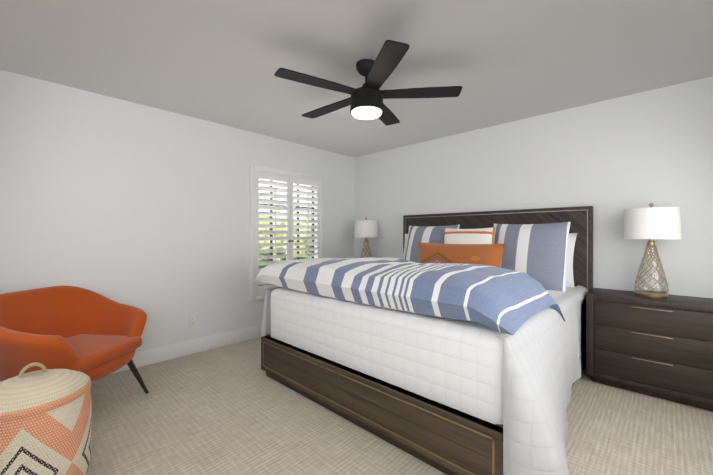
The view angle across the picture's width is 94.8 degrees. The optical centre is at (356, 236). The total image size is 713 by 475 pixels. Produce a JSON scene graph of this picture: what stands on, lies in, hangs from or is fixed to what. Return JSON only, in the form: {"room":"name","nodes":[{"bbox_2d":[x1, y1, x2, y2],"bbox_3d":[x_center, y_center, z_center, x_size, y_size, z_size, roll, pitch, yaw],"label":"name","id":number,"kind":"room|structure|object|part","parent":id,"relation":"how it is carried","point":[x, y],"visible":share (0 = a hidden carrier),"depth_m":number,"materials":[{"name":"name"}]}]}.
{"room":"bedroom","nodes":[
{"label":"bedroom","id":0,"kind":"room"},
{"bbox_2d":[0,70,353,350],"bbox_3d":[-1.558,-0.007,3.618,0.120,2.440,4.540,0,0,44],"label":"wall","id":1,"kind":"structure","parent":0,"point":[145,209],"depth_m":3.06,"materials":[{"name":"white paint"}]},
{"bbox_2d":[109,324,261,374],"bbox_3d":[-1.509,1.138,3.574,0.017,0.150,4.300,0,0,44],"label":"baseboard","id":2,"kind":"structure","parent":1,"relation":"attached to","point":[145,357],"depth_m":3.36,"materials":[{"name":"white wood"}]},
{"bbox_2d":[189,315,196,326],"bbox_3d":[-1.690,0.877,3.388,0.008,0.116,0.072,0,0,44],"label":"outlet","id":3,"kind":"object","parent":1,"relation":"attached to","point":[192,320],"visible":1,"depth_m":3.38,"materials":[{"name":"white plastic"}]},
{"bbox_2d":[250,165,322,301],"bbox_3d":[-0.886,-0.035,4.260,0.201,1.601,1.105,0,0,44],"label":"window shutters","id":4,"kind":"object","parent":1,"relation":"attached to","point":[298,181],"visible":0.77,"depth_m":4.16,"materials":[{"name":"white wood"}]},
{"bbox_2d":[0,0,712,156],"bbox_3d":[0.008,-1.274,2.128,4.440,0.100,4.540,0,0,44],"label":"ceiling","id":5,"kind":"structure","parent":0,"point":[222,62],"depth_m":2.21,"materials":[{"name":"white paint"}]},
{"bbox_2d":[331,108,358,120],"bbox_3d":[-0.086,-1.218,3.308,0.180,0.016,0.340,0,0,44],"label":"ceiling vent","id":6,"kind":"object","parent":5,"relation":"in","point":[344,113],"visible":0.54,"depth_m":3.28,"materials":[{"name":"white"}]},
{"bbox_2d":[274,40,461,125],"bbox_3d":[0.039,-1.041,2.367,1.230,0.365,1.275,0,0,44],"label":"ceiling fan","id":7,"kind":"object","parent":5,"relation":"hanging from","point":[365,101],"visible":1,"depth_m":2.24,"materials":[{"name":"black metal"}]},
{"bbox_2d":[86,337,712,474],"bbox_3d":[0.008,1.266,2.133,4.440,0.100,4.540,0,0,44],"label":"floor","id":8,"kind":"structure","parent":0,"point":[232,409],"depth_m":2.05,"materials":[{"name":"carpet"}]},
{"bbox_2d":[0,362,91,474],"bbox_3d":[-1.540,0.910,1.562,0.438,0.614,0.453,0,0,44],"label":"basket","id":9,"kind":"object","parent":8,"relation":"on","point":[45,421],"visible":1,"depth_m":1.47,"materials":[{"name":"wicker"}]},
{"bbox_2d":[0,286,148,393],"bbox_3d":[-2.019,0.803,2.280,0.760,0.833,0.857,0,0,7],"label":"chair","id":10,"kind":"object","parent":8,"relation":"on","point":[93,336],"visible":0.94,"depth_m":2.32,"materials":[{"name":"orange"}]},
{"bbox_2d":[251,206,592,474],"bbox_3d":[0.660,0.471,2.926,2.512,1.487,2.243,0,0,44],"label":"bed","id":11,"kind":"object","parent":8,"relation":"on","point":[451,344],"visible":1,"depth_m":1.97,"materials":[{"name":"white fabric"}]},
{"bbox_3d":[-0.074,1.016,2.170,2.030,0.280,0.060,0,0,44],"label":"footboard","id":12,"kind":"part","parent":11,"relation":"part of","materials":[{"name":"brown wood"}]},
{"bbox_2d":[403,234,407,258],"bbox_3d":[0.927,0.212,3.927,0.930,0.500,0.200,0,-14,44],"label":"pillow","id":13,"kind":"object","parent":11,"relation":"on","point":[406,235],"depth_m":4.18,"materials":[{"name":"white fabric"}]},
{"bbox_2d":[251,257,565,334],"bbox_3d":[0.205,0.374,2.600,2.300,0.388,1.020,0,0,44],"label":"duvet","id":14,"kind":"object","parent":11,"relation":"on","point":[386,295],"depth_m":1.97,"materials":[{"name":"blue fabric"}]},
{"bbox_2d":[260,285,588,474],"bbox_3d":[0.678,0.828,2.851,2.382,0.749,2.158,0,0,44],"label":"quilt","id":15,"kind":"object","parent":11,"relation":"on","point":[459,397],"depth_m":1.82,"materials":[{"name":"white fabric"}]},
{"bbox_2d":[565,233,576,287],"bbox_3d":[1.631,0.214,3.259,0.930,0.500,0.200,0,-14,44],"label":"pillow","id":16,"kind":"object","parent":11,"relation":"on","point":[571,254],"depth_m":2.96,"materials":[{"name":"white fabric"}]},
{"bbox_2d":[586,288,712,411],"bbox_3d":[2.335,0.845,2.586,0.810,0.740,0.413,0,0,44],"label":"nightstand","id":17,"kind":"object","parent":8,"relation":"on","point":[661,348],"visible":0.98,"depth_m":2.45,"materials":[{"name":"brown wood"}]},
{"bbox_2d":[623,203,681,297],"bbox_3d":[2.341,0.105,2.605,0.344,0.737,0.344,0,0,44],"label":"table lamp","id":18,"kind":"object","parent":17,"relation":"on","point":[651,223],"visible":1,"depth_m":2.52,"materials":[{"name":"white fabric"}]},
{"bbox_3d":[0.178,0.841,4.635,0.810,0.740,0.413,0,0,44],"label":"nightstand","id":19,"kind":"object","parent":8,"relation":"on","visible":0},
{"bbox_2d":[354,217,377,257],"bbox_3d":[0.140,0.101,4.695,0.344,0.737,0.344,0,0,44],"label":"table lamp","id":20,"kind":"object","parent":19,"relation":"on","point":[366,229],"visible":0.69,"depth_m":4.56,"materials":[{"name":"white fabric"}]},
{"bbox_2d":[354,76,712,297],"bbox_3d":[1.573,-0.007,3.692,4.320,2.440,0.120,0,0,44],"label":"wall","id":21,"kind":"structure","parent":0,"point":[610,161],"depth_m":3.02,"materials":[{"name":"white paint"}]},
{"label":"outside","id":22,"kind":"structure","parent":0,"visible":0},
{"bbox_2d":[259,179,310,285],"bbox_3d":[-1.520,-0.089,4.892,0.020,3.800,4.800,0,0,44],"label":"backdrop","id":23,"kind":"structure","parent":22,"point":[277,247],"depth_m":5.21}
]}

